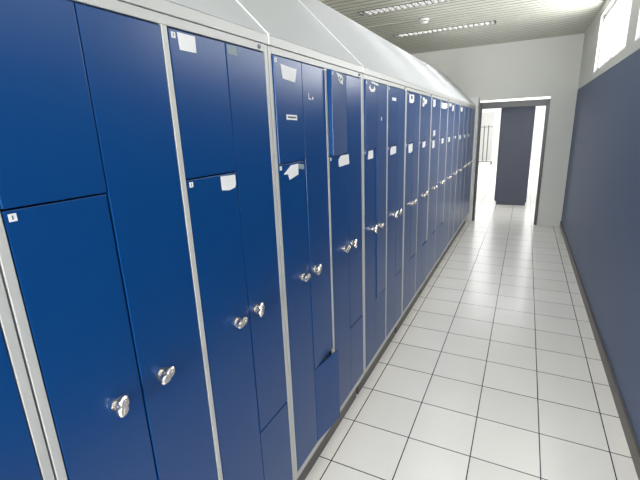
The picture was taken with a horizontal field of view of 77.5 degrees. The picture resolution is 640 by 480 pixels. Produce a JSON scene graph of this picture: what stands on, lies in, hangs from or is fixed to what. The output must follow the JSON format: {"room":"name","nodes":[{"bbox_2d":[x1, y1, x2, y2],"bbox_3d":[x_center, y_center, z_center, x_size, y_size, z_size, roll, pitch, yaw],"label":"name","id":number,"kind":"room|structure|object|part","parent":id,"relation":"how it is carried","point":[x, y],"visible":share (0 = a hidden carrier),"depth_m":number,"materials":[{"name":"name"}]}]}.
{"room":"changing room","nodes":[
{"label":"changing room","id":0,"kind":"room"},
{"bbox_2d":[319,0,605,53],"bbox_3d":[0.148,-1.850,2.079,3.250,0.204,9.430,6,17,26],"label":"ceiling","id":1,"kind":"structure","parent":0,"point":[590,8],"depth_m":4.46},
{"bbox_2d":[358,0,453,15],"bbox_3d":[0.941,-2.296,3.784,1.190,0.109,0.150,6,17,26],"label":"ceiling light","id":2,"kind":"object","parent":1,"relation":"attached to","point":[424,2],"visible":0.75,"depth_m":3.89,"materials":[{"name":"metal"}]},
{"bbox_2d":[419,18,428,23],"bbox_3d":[1.129,-2.365,4.312,0.104,0.044,0.104,6,17,26],"label":"smoke detector","id":3,"kind":"object","parent":1,"relation":"attached to","point":[422,20],"visible":1,"depth_m":4.29,"materials":[{"name":"white plastic"}]},
{"bbox_2d":[393,20,495,37],"bbox_3d":[1.481,-2.601,4.823,1.190,0.109,0.150,6,17,26],"label":"ceiling light","id":4,"kind":"object","parent":1,"relation":"attached to","point":[494,21],"visible":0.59,"depth_m":4.85,"materials":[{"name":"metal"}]},
{"bbox_2d":[305,159,637,479],"bbox_3d":[3.527,-0.739,8.200,5.000,0.100,22.400,6,17,26],"label":"floor","id":5,"kind":"structure","parent":0,"point":[495,371],"depth_m":2.46,"materials":[{"name":"tile"}]},
{"bbox_2d":[0,272,54,479],"bbox_3d":[-0.876,0.313,0.433,0.519,2.288,0.799,6,17,26],"label":"locker","id":6,"kind":"object","parent":5,"relation":"on","point":[24,455],"visible":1,"depth_m":0.66,"materials":[{"name":"blue metal"}]},
{"bbox_3d":[-0.593,0.272,0.501,0.020,1.203,0.369,6,17,26],"label":"locker door","id":7,"kind":"part","parent":6,"relation":"part of","materials":[{"name":"blue metal"}]},
{"bbox_2d":[0,0,294,479],"bbox_3d":[-0.519,0.112,1.120,0.520,2.288,0.799,6,17,26],"label":"locker","id":8,"kind":"object","parent":5,"relation":"on","point":[140,257],"visible":1,"depth_m":0.86,"materials":[{"name":"blue metal"}]},
{"bbox_3d":[-0.396,0.505,0.945,0.020,1.238,0.369,6,17,26],"label":"locker door","id":9,"kind":"part","parent":8,"relation":"part of","materials":[{"name":"blue metal"}]},
{"bbox_3d":[-0.412,0.343,0.826,0.029,0.044,0.029,6,17,26],"label":"lock knob","id":10,"kind":"part","parent":8,"relation":"part of","materials":[{"name":"silver metal"}]},
{"bbox_3d":[-0.359,0.313,0.927,0.029,0.032,0.042,5,17,26],"label":"lock knob","id":11,"kind":"part","parent":8,"relation":"part of","materials":[{"name":"silver metal"}]},
{"bbox_3d":[-0.235,0.070,1.188,0.020,1.203,0.369,6,17,26],"label":"locker door","id":12,"kind":"part","parent":8,"relation":"part of","materials":[{"name":"blue metal"}]},
{"bbox_3d":[-0.223,0.407,1.280,0.020,1.238,0.369,6,17,26],"label":"locker door","id":13,"kind":"part","parent":8,"relation":"part of","materials":[{"name":"blue metal"}]},
{"bbox_3d":[-0.234,0.242,1.169,0.029,0.029,0.045,6,17,26],"label":"lock knob","id":14,"kind":"part","parent":8,"relation":"part of","materials":[{"name":"silver metal"}]},
{"bbox_3d":[-0.191,0.218,1.252,0.029,0.044,0.029,6,17,26],"label":"lock knob","id":15,"kind":"part","parent":8,"relation":"part of","materials":[{"name":"silver metal"}]},
{"bbox_2d":[236,0,364,479],"bbox_3d":[-0.161,-0.090,1.807,0.521,2.288,0.799,6,17,26],"label":"locker","id":16,"kind":"object","parent":5,"relation":"on","point":[315,84],"visible":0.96,"depth_m":1.62,"materials":[{"name":"blue metal"}]},
{"bbox_3d":[-0.050,-0.033,1.538,0.020,1.203,0.369,5,17,25],"label":"locker door","id":17,"kind":"part","parent":16,"relation":"part of","materials":[{"name":"blue metal"}]},
{"bbox_3d":[-0.055,0.141,1.513,0.029,0.029,0.045,6,17,26],"label":"lock knob","id":18,"kind":"part","parent":16,"relation":"part of","materials":[{"name":"silver metal"}]},
{"bbox_3d":[-0.028,0.305,1.627,0.022,1.238,0.370,7,18,30],"label":"locker door","id":19,"kind":"part","parent":16,"relation":"part of","materials":[{"name":"blue metal"}]},
{"bbox_3d":[-0.010,0.117,1.595,0.029,0.039,0.035,5,17,25],"label":"lock knob","id":20,"kind":"part","parent":16,"relation":"part of","materials":[{"name":"silver metal"}]},
{"bbox_3d":[0.126,-0.130,1.872,0.029,1.203,0.370,5,17,23],"label":"locker door","id":21,"kind":"part","parent":16,"relation":"part of","materials":[{"name":"blue metal"}]},
{"bbox_3d":[0.135,0.206,1.966,0.020,1.238,0.369,6,17,26],"label":"locker door","id":22,"kind":"part","parent":16,"relation":"part of","materials":[{"name":"blue metal"}]},
{"bbox_3d":[0.124,0.041,1.856,0.029,0.032,0.042,6,17,26],"label":"lock knob","id":23,"kind":"part","parent":16,"relation":"part of","materials":[{"name":"silver metal"}]},
{"bbox_3d":[0.167,0.016,1.939,0.029,0.044,0.029,6,17,26],"label":"lock knob","id":24,"kind":"part","parent":16,"relation":"part of","materials":[{"name":"silver metal"}]},
{"bbox_2d":[298,0,406,393],"bbox_3d":[0.197,-0.291,2.493,0.523,2.288,0.799,6,17,26],"label":"locker","id":25,"kind":"object","parent":5,"relation":"on","point":[383,87],"visible":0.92,"depth_m":2.33,"materials":[{"name":"blue metal"}]},
{"bbox_3d":[0.302,-0.060,2.200,0.029,0.044,0.029,6,17,26],"label":"lock knob","id":26,"kind":"part","parent":25,"relation":"part of","materials":[{"name":"silver metal"}]},
{"bbox_3d":[0.318,0.103,2.319,0.020,1.238,0.369,6,17,26],"label":"locker door","id":27,"kind":"part","parent":25,"relation":"part of","materials":[{"name":"blue metal"}]},
{"bbox_3d":[0.309,-0.234,2.224,0.020,1.203,0.369,5,17,25],"label":"locker door","id":28,"kind":"part","parent":25,"relation":"part of","materials":[{"name":"blue metal"}]},
{"bbox_3d":[0.191,-0.137,2.542,0.492,1.652,0.798,6,17,26],"label":"locker frame","id":29,"kind":"part","parent":25,"relation":"part of","materials":[{"name":"grey metal"}]},
{"bbox_3d":[0.492,0.005,2.654,0.020,1.238,0.369,6,17,26],"label":"locker door","id":30,"kind":"part","parent":25,"relation":"part of","materials":[{"name":"blue metal"}]},
{"bbox_3d":[0.479,-0.332,2.561,0.020,1.203,0.369,5,17,26],"label":"locker door","id":31,"kind":"part","parent":25,"relation":"part of","materials":[{"name":"blue metal"}]},
{"bbox_2d":[340,13,432,333],"bbox_3d":[0.554,-0.491,3.181,0.522,2.285,0.799,6,17,26],"label":"locker","id":32,"kind":"object","parent":5,"relation":"on","point":[418,93],"visible":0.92,"depth_m":3.03,"materials":[{"name":"blue metal"}]},
{"bbox_3d":[0.676,-0.099,3.005,0.020,1.238,0.369,6,17,26],"label":"locker door","id":33,"kind":"part","parent":32,"relation":"part of","materials":[{"name":"blue metal"}]},
{"bbox_3d":[0.663,-0.435,2.913,0.020,1.203,0.369,5,17,26],"label":"locker door","id":34,"kind":"part","parent":32,"relation":"part of","materials":[{"name":"blue metal"}]},
{"bbox_3d":[0.548,-0.339,3.228,0.492,1.652,0.798,6,17,26],"label":"locker frame","id":35,"kind":"part","parent":32,"relation":"part of","materials":[{"name":"grey metal"}]},
{"bbox_3d":[0.853,-0.196,3.339,0.020,1.238,0.369,6,17,27],"label":"locker door","id":36,"kind":"part","parent":32,"relation":"part of","materials":[{"name":"blue metal"}]},
{"bbox_3d":[0.837,-0.533,3.248,0.020,1.203,0.369,5,17,26],"label":"locker door","id":37,"kind":"part","parent":32,"relation":"part of","materials":[{"name":"blue metal"}]},
{"bbox_2d":[379,36,448,294],"bbox_3d":[0.911,-0.692,3.868,0.521,2.285,0.799,6,17,26],"label":"locker","id":38,"kind":"object","parent":5,"relation":"on","point":[439,109],"visible":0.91,"depth_m":3.73,"materials":[{"name":"blue metal"}]},
{"bbox_3d":[1.034,-0.300,3.692,0.020,1.238,0.369,6,17,26],"label":"locker door","id":39,"kind":"part","parent":38,"relation":"part of","materials":[{"name":"blue metal"}]},
{"bbox_3d":[1.020,-0.637,3.600,0.020,1.203,0.369,6,17,26],"label":"locker door","id":40,"kind":"part","parent":38,"relation":"part of","materials":[{"name":"blue metal"}]},
{"bbox_3d":[0.905,-0.540,3.915,0.492,1.652,0.798,6,17,26],"label":"locker frame","id":41,"kind":"part","parent":38,"relation":"part of","materials":[{"name":"grey metal"}]},
{"bbox_3d":[1.210,-0.398,4.026,0.020,1.238,0.369,6,17,27],"label":"locker door","id":42,"kind":"part","parent":38,"relation":"part of","materials":[{"name":"blue metal"}]},
{"bbox_3d":[1.194,-0.735,3.935,0.020,1.203,0.369,5,17,26],"label":"locker door","id":43,"kind":"part","parent":38,"relation":"part of","materials":[{"name":"blue metal"}]},
{"bbox_2d":[403,50,460,268],"bbox_3d":[1.268,-0.894,4.555,0.520,2.285,0.799,6,17,26],"label":"locker","id":44,"kind":"object","parent":5,"relation":"on","point":[454,102],"visible":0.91,"depth_m":4.43,"materials":[{"name":"blue metal"}]},
{"bbox_3d":[1.390,-0.501,4.379,0.020,1.238,0.369,6,17,26],"label":"locker door","id":45,"kind":"part","parent":44,"relation":"part of","materials":[{"name":"blue metal"}]},
{"bbox_3d":[1.377,-0.838,4.287,0.020,1.203,0.369,6,17,26],"label":"locker door","id":46,"kind":"part","parent":44,"relation":"part of","materials":[{"name":"blue metal"}]},
{"bbox_3d":[1.263,-0.741,4.602,0.492,1.652,0.798,6,17,26],"label":"locker frame","id":47,"kind":"part","parent":44,"relation":"part of","materials":[{"name":"grey metal"}]},
{"bbox_3d":[1.564,-0.599,4.714,0.020,1.238,0.369,6,17,26],"label":"locker door","id":48,"kind":"part","parent":44,"relation":"part of","materials":[{"name":"blue metal"}]},
{"bbox_3d":[1.552,-0.936,4.622,0.020,1.203,0.369,5,17,26],"label":"locker door","id":49,"kind":"part","parent":44,"relation":"part of","materials":[{"name":"blue metal"}]},
{"bbox_2d":[422,61,468,248],"bbox_3d":[1.626,-1.095,5.241,0.522,2.285,0.799,6,17,26],"label":"locker","id":50,"kind":"object","parent":5,"relation":"on","point":[464,105],"visible":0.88,"depth_m":5.11,"materials":[{"name":"blue metal"}]},
{"bbox_3d":[1.747,-0.703,5.066,0.020,1.238,0.369,6,17,26],"label":"locker door","id":51,"kind":"part","parent":50,"relation":"part of","materials":[{"name":"blue metal"}]},
{"bbox_3d":[1.620,-0.943,5.289,0.492,1.652,0.798,6,17,26],"label":"locker frame","id":52,"kind":"part","parent":50,"relation":"part of","materials":[{"name":"grey metal"}]},
{"bbox_3d":[1.735,-1.039,4.974,0.020,1.203,0.369,5,17,26],"label":"locker door","id":53,"kind":"part","parent":50,"relation":"part of","materials":[{"name":"blue metal"}]},
{"bbox_3d":[1.922,-0.801,5.401,0.020,1.238,0.369,6,17,26],"label":"locker door","id":54,"kind":"part","parent":50,"relation":"part of","materials":[{"name":"blue metal"}]},
{"bbox_3d":[1.912,-1.137,5.307,0.020,1.203,0.369,5,17,25],"label":"locker door","id":55,"kind":"part","parent":50,"relation":"part of","materials":[{"name":"blue metal"}]},
{"bbox_2d":[437,70,475,233],"bbox_3d":[1.982,-1.296,5.929,0.519,2.285,0.799,6,17,26],"label":"locker","id":56,"kind":"object","parent":5,"relation":"on","point":[471,116],"visible":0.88,"depth_m":5.81,"materials":[{"name":"blue metal"}]},
{"bbox_3d":[2.105,-0.904,5.753,0.020,1.238,0.369,6,17,26],"label":"locker door","id":57,"kind":"part","parent":56,"relation":"part of","materials":[{"name":"blue metal"}]},
{"bbox_3d":[1.978,-1.144,5.976,0.492,1.652,0.798,6,17,26],"label":"locker frame","id":58,"kind":"part","parent":56,"relation":"part of","materials":[{"name":"grey metal"}]},
{"bbox_3d":[2.092,-1.241,5.661,0.020,1.203,0.369,6,17,26],"label":"locker door","id":59,"kind":"part","parent":56,"relation":"part of","materials":[{"name":"blue metal"}]},
{"bbox_3d":[2.279,-1.002,6.088,0.020,1.238,0.369,6,17,26],"label":"locker door","id":60,"kind":"part","parent":56,"relation":"part of","materials":[{"name":"blue metal"}]},
{"bbox_3d":[2.266,-1.339,5.995,0.020,1.203,0.369,5,17,26],"label":"locker door","id":61,"kind":"part","parent":56,"relation":"part of","materials":[{"name":"blue metal"}]},
{"bbox_2d":[479,125,492,164],"bbox_3d":[6.589,-3.777,15.850,0.534,1.499,0.580,6,17,26],"label":"rack","id":62,"kind":"object","parent":5,"relation":"on","point":[484,125],"visible":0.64,"depth_m":15.84,"materials":[{"name":"metal"}]},
{"bbox_3d":[6.574,-3.821,15.845,0.188,1.410,0.040,6,17,26],"label":"post","id":63,"kind":"part","parent":62,"relation":"part of","materials":[{"name":"metal"}]},
{"bbox_2d":[494,106,535,205],"bbox_3d":[4.079,-1.876,8.337,0.580,1.980,1.900,6,17,26],"label":"tall cabinet","id":64,"kind":"object","parent":5,"relation":"on","point":[516,123],"visible":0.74,"depth_m":7.53,"materials":[{"name":"grey metal"}]},
{"bbox_3d":[3.520,-1.749,7.835,0.016,1.880,0.455,6,17,26],"label":"door","id":65,"kind":"part","parent":64,"relation":"part of","materials":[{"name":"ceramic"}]},
{"bbox_2d":[411,33,584,225],"bbox_3d":[2.270,-1.709,6.421,3.050,2.800,0.150,6,17,26],"label":"wall","id":66,"kind":"structure","parent":0,"point":[551,66],"depth_m":5.83,"materials":[{"name":"white paint"}]},
{"bbox_2d":[465,97,479,222],"bbox_3d":[2.180,-1.254,6.412,0.594,1.935,0.175,6,17,26],"label":"trim","id":67,"kind":"structure","parent":66,"relation":"attached to","point":[476,100],"depth_m":6.21,"materials":[{"name":"grey paint"}]},
{"bbox_2d":[472,96,550,224],"bbox_3d":[2.932,-1.203,6.213,0.958,1.885,0.190,6,17,26],"label":"door frame","id":68,"kind":"structure","parent":66,"relation":"in","point":[532,101],"depth_m":5.99,"materials":[{"name":"metal"}]},
{"bbox_2d":[482,106,545,158],"bbox_3d":[8.457,-4.899,17.403,5.000,2.710,0.100,6,17,26],"label":"wall","id":69,"kind":"structure","parent":0,"point":[540,111],"depth_m":17.20,"materials":[{"name":"paint"}]},
{"bbox_2d":[479,112,494,159],"bbox_3d":[7.264,-4.675,18.001,0.980,2.050,0.050,6,17,26],"label":"window","id":70,"kind":"structure","parent":69,"relation":"in","point":[487,117],"depth_m":17.86,"materials":[{"name":"clear glass"}]},
{"bbox_2d":[561,0,639,448],"bbox_3d":[1.595,-0.399,1.723,0.100,2.800,9.380,6,17,26],"label":"wall","id":71,"kind":"structure","parent":0,"point":[600,220],"depth_m":2.83,"materials":[{"name":"blue paint"}]},
{"bbox_2d":[560,221,639,479],"bbox_3d":[1.594,0.907,2.106,0.012,0.080,9.180,6,17,26],"label":"baseboard","id":72,"kind":"structure","parent":71,"relation":"attached to","point":[632,443],"depth_m":2.38,"materials":[{"name":"grey tile"}]},
{"bbox_2d":[597,0,631,69],"bbox_3d":[2.598,-1.838,3.469,0.050,0.540,1.600,6,17,26],"label":"window","id":73,"kind":"structure","parent":71,"relation":"in","point":[618,15],"depth_m":3.50,"materials":[{"name":"white glass"}]}
]}

